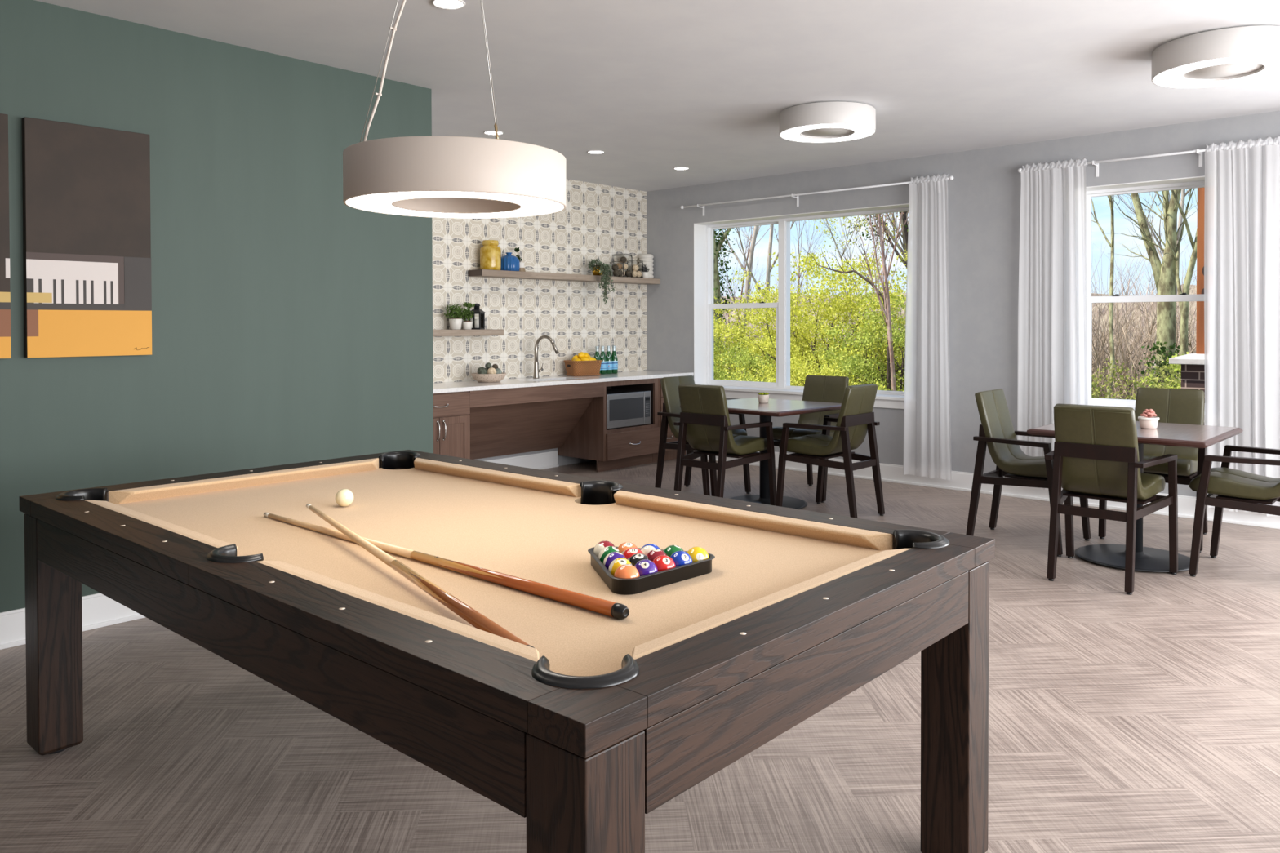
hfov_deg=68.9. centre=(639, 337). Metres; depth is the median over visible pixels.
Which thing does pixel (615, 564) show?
ball
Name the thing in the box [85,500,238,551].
cushion
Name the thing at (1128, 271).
woodland
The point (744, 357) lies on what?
leafy shrub
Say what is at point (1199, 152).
curtain rod
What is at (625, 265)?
decorative ball
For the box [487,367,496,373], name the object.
decorative orb
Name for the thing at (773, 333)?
leafy shrub
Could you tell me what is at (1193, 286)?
hillside
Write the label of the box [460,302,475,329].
potted plant
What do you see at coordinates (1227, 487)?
armchair
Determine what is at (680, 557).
ball
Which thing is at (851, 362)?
leafy shrub
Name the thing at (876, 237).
bare tree
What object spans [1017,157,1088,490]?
sheer curtain
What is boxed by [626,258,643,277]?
glass jar
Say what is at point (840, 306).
leafy shrub
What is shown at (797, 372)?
leafy shrub
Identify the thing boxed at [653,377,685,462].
base cabinet
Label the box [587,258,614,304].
trailing plant
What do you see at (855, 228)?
young tree
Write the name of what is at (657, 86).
ceiling
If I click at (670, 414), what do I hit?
armchair
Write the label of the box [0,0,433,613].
wall
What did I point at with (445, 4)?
recessed light
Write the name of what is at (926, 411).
sheer curtain
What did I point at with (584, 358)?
lemon
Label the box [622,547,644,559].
ball
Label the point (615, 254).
glass jar
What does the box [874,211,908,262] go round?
tree
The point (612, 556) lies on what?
ball
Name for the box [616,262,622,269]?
decorative ball
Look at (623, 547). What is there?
ball
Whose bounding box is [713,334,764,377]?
leafy shrub
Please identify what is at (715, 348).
leafy shrub
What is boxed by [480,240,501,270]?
ginger jar
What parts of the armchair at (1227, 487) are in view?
leg, leg, upholstered seat, arm, rail, arm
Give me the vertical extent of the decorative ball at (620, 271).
0.068 m
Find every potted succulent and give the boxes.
[757,392,768,403]
[1137,408,1159,428]
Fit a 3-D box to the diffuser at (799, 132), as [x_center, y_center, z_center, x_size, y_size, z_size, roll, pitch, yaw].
[1.227,-1.346,6.125,0.608,0.008,0.608,1,1,42]
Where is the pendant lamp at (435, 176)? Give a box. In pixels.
[342,0,566,218]
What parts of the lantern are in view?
frame, pane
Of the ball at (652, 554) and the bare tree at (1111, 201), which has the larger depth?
the bare tree at (1111, 201)
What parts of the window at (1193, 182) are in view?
sash, sash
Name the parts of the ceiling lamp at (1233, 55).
plate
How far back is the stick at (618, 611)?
2.09 m
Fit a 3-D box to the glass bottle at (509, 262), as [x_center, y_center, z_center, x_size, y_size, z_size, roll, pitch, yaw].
[-1.163,-0.674,8.292,0.188,0.167,0.189,1,1,42]
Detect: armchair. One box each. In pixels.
[654,375,751,495]
[673,383,776,505]
[772,374,848,502]
[775,383,884,518]
[965,388,1090,556]
[1044,404,1177,595]
[1097,387,1208,552]
[1188,444,1279,577]
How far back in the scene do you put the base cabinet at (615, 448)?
8.71 m
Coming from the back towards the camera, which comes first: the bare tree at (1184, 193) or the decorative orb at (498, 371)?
the bare tree at (1184, 193)
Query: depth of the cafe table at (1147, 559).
5.25 m
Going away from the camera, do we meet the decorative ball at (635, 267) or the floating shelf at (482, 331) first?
the floating shelf at (482, 331)
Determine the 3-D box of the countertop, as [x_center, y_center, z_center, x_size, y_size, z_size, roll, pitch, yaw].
[-1.049,0.388,8.121,0.629,0.032,4.070,1,1,42]
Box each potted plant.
[444,303,466,329]
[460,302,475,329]
[514,247,525,271]
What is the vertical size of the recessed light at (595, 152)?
0.006 m
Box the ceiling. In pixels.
[35,0,1279,191]
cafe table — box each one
[680,397,841,509]
[1026,421,1243,572]
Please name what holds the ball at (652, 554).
on the pool table at (581, 734)
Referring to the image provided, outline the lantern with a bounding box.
[469,303,485,329]
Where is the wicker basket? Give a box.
[563,360,602,376]
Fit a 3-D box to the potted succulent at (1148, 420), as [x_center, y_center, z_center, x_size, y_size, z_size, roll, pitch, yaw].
[2.905,0.460,5.333,0.108,0.111,0.108,1,1,42]
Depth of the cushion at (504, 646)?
1.76 m
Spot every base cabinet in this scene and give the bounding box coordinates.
[432,391,470,458]
[468,382,604,459]
[557,377,660,471]
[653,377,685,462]
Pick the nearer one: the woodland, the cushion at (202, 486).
the cushion at (202, 486)
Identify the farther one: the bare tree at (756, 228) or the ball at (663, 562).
the bare tree at (756, 228)
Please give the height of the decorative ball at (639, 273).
0.068 m
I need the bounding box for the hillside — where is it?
[720,284,1196,386]
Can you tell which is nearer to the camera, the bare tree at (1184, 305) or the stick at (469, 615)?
the stick at (469, 615)
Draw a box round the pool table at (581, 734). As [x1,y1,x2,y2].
[18,449,995,852]
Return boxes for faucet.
[533,335,559,377]
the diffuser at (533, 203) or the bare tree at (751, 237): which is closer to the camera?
the diffuser at (533, 203)
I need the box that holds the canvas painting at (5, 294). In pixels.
[0,113,11,358]
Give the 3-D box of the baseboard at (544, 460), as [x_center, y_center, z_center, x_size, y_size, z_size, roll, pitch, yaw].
[-1.281,1.160,8.330,0.026,0.151,1.500,1,1,42]
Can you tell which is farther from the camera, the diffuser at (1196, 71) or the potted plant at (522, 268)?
the potted plant at (522, 268)
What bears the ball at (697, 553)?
on the pool table at (581, 734)
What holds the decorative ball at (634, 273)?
in the glass jar at (635, 259)
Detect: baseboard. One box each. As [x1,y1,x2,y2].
[0,592,146,649]
[484,450,558,469]
[693,450,1279,528]
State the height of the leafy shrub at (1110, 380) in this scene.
1.568 m
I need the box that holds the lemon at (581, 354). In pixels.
[577,351,585,358]
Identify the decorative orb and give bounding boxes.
[478,368,486,373]
[485,362,491,368]
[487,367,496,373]
[492,364,497,368]
[495,368,502,373]
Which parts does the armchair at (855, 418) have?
leg, rail, arm, leg, upholstered seat, leg, arm, rail, rail, leg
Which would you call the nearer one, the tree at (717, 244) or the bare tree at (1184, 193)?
the bare tree at (1184, 193)
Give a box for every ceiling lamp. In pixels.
[779,101,875,142]
[1151,25,1279,88]
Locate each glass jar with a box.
[609,261,623,276]
[613,253,632,277]
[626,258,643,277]
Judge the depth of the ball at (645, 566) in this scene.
2.08 m
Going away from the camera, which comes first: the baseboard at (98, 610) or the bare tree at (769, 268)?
the baseboard at (98, 610)
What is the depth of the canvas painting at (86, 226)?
4.12 m
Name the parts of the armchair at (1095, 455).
arm, leg, rail, leg, rail, upholstered seat, leg, rail, arm, leg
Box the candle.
[474,319,479,328]
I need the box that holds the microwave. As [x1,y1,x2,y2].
[606,388,651,429]
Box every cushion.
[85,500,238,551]
[108,457,378,504]
[257,560,539,662]
[413,457,581,497]
[613,490,892,550]
[631,548,910,659]
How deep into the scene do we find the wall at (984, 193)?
7.56 m
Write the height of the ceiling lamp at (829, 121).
0.145 m
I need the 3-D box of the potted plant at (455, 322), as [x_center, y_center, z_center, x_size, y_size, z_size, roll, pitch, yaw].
[-1.557,-0.181,7.864,0.165,0.221,0.214,1,1,42]
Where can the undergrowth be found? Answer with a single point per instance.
(1100, 352)
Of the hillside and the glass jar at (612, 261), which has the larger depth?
the hillside
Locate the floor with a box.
[0,458,1279,852]
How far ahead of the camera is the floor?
3.00 m
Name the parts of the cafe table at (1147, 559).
plate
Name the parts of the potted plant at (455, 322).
pot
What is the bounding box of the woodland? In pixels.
[720,226,1196,375]
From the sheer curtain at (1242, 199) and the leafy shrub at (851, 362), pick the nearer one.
the sheer curtain at (1242, 199)
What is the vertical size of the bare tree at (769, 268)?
11.315 m
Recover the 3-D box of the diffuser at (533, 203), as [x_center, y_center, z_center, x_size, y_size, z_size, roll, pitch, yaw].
[-0.510,-0.372,2.603,0.594,0.008,0.594,1,1,42]
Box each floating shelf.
[432,328,503,336]
[467,269,660,284]
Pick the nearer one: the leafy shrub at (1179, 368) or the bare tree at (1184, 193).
the leafy shrub at (1179, 368)
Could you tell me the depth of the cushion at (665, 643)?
1.80 m
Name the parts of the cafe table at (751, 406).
plate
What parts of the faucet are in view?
spout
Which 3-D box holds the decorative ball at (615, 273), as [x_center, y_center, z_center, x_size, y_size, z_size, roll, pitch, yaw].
[-0.234,-0.643,9.249,0.068,0.068,0.068,1,1,42]
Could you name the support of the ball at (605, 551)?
on the pool table at (581, 734)
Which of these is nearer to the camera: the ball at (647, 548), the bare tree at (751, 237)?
the ball at (647, 548)
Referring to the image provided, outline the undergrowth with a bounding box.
[1091,219,1196,399]
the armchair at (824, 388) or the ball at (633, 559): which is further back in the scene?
the armchair at (824, 388)
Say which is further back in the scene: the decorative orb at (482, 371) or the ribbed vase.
the ribbed vase
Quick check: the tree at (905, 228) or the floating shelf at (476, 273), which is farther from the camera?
the tree at (905, 228)
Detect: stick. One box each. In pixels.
[263,512,629,619]
[306,503,534,648]
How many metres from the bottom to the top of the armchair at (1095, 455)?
0.932 m
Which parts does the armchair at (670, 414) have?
leg, arm, rail, leg, upholstered seat, leg, leg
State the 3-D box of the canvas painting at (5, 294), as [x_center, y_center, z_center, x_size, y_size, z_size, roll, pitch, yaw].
[-2.817,-0.421,3.728,0.040,1.018,0.503,1,1,42]
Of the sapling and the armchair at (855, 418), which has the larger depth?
the sapling
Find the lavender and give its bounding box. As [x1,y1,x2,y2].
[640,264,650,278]
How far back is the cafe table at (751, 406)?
6.95 m
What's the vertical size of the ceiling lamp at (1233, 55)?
0.145 m
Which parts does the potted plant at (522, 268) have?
pot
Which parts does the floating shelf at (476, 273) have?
panel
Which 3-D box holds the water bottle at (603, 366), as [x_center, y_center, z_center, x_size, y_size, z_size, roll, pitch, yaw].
[-0.365,0.216,9.152,0.076,0.277,0.076,-1,1,-34]
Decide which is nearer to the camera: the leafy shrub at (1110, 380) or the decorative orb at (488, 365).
the decorative orb at (488, 365)
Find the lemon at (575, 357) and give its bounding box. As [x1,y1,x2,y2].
[571,355,578,360]
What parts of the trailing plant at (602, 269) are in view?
pot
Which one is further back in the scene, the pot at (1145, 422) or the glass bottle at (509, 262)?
the glass bottle at (509, 262)
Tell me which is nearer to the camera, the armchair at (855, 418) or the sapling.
the armchair at (855, 418)
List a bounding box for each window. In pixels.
[693,203,909,408]
[1086,175,1204,425]
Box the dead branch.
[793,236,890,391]
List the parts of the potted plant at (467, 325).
pot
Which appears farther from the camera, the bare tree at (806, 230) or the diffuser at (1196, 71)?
the bare tree at (806, 230)
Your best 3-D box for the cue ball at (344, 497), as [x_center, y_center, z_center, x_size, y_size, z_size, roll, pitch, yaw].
[-0.951,0.515,3.006,0.057,0.057,0.057,1,1,42]
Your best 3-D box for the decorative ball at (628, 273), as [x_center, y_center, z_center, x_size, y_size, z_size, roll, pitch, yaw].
[-0.118,-0.652,9.453,0.068,0.068,0.068,1,1,42]
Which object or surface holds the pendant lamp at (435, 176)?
hanging from the ceiling
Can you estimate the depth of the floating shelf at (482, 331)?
7.85 m
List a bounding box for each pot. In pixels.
[640,271,649,278]
[1137,416,1159,428]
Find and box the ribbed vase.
[638,253,653,278]
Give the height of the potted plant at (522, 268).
0.224 m
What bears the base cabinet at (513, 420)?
attached to the wall at (597, 221)
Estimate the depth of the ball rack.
2.10 m
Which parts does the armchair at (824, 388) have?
leg, upholstered seat, leg, arm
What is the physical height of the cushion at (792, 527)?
0.044 m
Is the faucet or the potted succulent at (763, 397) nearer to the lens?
the potted succulent at (763, 397)
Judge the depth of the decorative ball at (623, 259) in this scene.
9.39 m
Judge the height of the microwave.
0.325 m
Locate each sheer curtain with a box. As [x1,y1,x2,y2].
[902,173,951,479]
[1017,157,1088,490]
[1204,135,1279,515]
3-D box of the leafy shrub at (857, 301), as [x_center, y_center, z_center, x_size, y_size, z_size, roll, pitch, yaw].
[5.732,0.457,22.268,5.207,2.964,4.617,0,1,4]
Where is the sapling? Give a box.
[848,211,908,391]
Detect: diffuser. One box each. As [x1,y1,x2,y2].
[346,191,563,217]
[780,123,874,142]
[1152,55,1279,87]
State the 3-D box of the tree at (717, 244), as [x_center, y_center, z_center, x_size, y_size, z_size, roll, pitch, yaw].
[1.771,-2.812,24.287,3.621,9.453,1.911,0,1,-10]
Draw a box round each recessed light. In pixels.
[431,0,465,8]
[483,130,503,134]
[586,150,604,154]
[673,166,689,169]
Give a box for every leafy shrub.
[713,230,906,389]
[713,267,863,382]
[713,316,774,382]
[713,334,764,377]
[713,347,817,386]
[718,333,892,390]
[804,301,905,391]
[808,288,906,391]
[1091,355,1181,399]
[1091,374,1126,399]
[1114,345,1188,393]
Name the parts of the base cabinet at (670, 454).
drawer, drawer, drawer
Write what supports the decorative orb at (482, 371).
in the bowl
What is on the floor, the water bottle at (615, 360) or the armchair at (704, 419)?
the armchair at (704, 419)
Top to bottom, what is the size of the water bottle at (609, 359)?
0.277 m
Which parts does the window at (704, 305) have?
sash, sash, sill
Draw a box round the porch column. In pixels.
[1168,187,1204,392]
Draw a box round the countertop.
[432,370,693,393]
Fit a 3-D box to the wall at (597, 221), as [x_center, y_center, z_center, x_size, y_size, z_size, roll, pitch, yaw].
[-1.294,-0.141,8.408,0.120,2.750,4.432,1,1,42]
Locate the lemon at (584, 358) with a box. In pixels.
[580,356,589,360]
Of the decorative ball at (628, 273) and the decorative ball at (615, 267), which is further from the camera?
the decorative ball at (628, 273)
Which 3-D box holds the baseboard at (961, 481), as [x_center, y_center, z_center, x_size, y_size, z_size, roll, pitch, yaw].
[3.837,1.179,6.482,8.900,0.151,0.026,1,1,42]
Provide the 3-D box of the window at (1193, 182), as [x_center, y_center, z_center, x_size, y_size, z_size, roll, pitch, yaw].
[3.692,-0.251,6.777,0.975,1.738,0.327,1,1,42]
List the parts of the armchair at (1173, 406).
leg, upholstered seat, leg, leg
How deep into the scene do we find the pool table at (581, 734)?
2.06 m
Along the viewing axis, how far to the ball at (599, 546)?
2.27 m
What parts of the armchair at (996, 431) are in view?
leg, leg, upholstered seat, arm, rail, arm, leg, leg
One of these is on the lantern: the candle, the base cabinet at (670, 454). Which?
the candle
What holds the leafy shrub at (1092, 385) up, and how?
on the ground
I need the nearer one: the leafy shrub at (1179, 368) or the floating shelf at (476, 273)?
the floating shelf at (476, 273)
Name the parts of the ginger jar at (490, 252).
lid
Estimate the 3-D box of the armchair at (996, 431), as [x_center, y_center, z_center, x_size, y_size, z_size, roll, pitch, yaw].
[2.413,0.801,5.812,0.617,0.932,0.583,1,1,42]
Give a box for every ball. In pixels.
[335,488,353,506]
[593,540,614,557]
[598,546,621,563]
[603,551,626,569]
[608,557,632,576]
[612,264,618,270]
[613,269,619,276]
[613,564,639,578]
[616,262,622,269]
[617,270,622,276]
[617,542,637,554]
[620,256,626,262]
[622,263,627,270]
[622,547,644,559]
[625,270,631,276]
[628,553,649,566]
[632,264,638,271]
[632,270,637,277]
[634,559,657,576]
[636,271,641,276]
[640,543,660,555]
[646,549,666,561]
[652,555,675,571]
[663,545,683,556]
[670,551,693,566]
[687,546,709,562]
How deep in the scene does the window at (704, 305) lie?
9.04 m
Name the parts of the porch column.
timber post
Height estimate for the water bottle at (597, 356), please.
0.277 m
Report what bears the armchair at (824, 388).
on the floor
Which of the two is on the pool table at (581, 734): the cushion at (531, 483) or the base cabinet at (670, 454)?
the cushion at (531, 483)
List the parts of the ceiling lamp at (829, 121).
plate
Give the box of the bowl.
[471,372,506,382]
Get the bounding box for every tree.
[713,227,741,365]
[719,225,769,375]
[720,225,761,378]
[733,221,795,360]
[775,220,836,336]
[805,213,907,377]
[826,213,899,319]
[848,211,908,285]
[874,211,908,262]
[1091,195,1115,398]
[1097,189,1196,387]
[1105,188,1190,387]
[1158,188,1197,377]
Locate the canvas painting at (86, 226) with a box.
[22,116,151,357]
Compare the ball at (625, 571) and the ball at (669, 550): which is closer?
the ball at (625, 571)
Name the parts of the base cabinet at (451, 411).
door, handle, handle, handle, drawer, door, recessed panel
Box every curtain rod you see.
[680,175,953,215]
[1017,149,1205,177]
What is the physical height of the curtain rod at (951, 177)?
0.115 m
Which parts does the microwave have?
door glass, control panel, keypad glass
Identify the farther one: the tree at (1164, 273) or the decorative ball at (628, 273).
the tree at (1164, 273)
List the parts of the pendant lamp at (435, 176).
power cord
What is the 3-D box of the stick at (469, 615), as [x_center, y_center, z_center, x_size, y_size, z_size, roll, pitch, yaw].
[-0.585,0.524,2.186,0.030,0.030,1.426,-1,2,-34]
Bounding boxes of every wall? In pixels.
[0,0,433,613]
[431,178,646,466]
[646,111,1279,497]
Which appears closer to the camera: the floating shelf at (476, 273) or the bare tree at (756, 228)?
the floating shelf at (476, 273)
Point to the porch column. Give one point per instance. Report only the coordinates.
(1193, 365)
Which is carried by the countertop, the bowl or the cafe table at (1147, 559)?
the bowl
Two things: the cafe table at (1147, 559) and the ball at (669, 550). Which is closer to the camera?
the ball at (669, 550)
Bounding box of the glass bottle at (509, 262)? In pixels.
[500,252,519,271]
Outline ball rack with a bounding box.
[587,546,715,595]
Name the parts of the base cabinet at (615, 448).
drawer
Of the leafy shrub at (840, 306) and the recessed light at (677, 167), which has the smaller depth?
the recessed light at (677, 167)
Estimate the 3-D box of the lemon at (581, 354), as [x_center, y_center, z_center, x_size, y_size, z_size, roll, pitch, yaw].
[-0.556,0.167,8.885,0.078,0.068,0.078,0,1,-21]
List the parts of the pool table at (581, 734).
leg, leg, leg, leg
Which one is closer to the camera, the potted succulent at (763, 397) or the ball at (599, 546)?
the ball at (599, 546)
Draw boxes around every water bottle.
[593,346,600,373]
[600,346,606,373]
[605,345,612,373]
[611,345,617,373]
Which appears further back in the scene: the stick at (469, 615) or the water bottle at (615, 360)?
the water bottle at (615, 360)
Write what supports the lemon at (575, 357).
in the wicker basket
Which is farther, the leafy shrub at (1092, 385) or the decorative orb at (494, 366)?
the leafy shrub at (1092, 385)
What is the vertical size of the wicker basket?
0.146 m
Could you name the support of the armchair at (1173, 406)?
on the floor

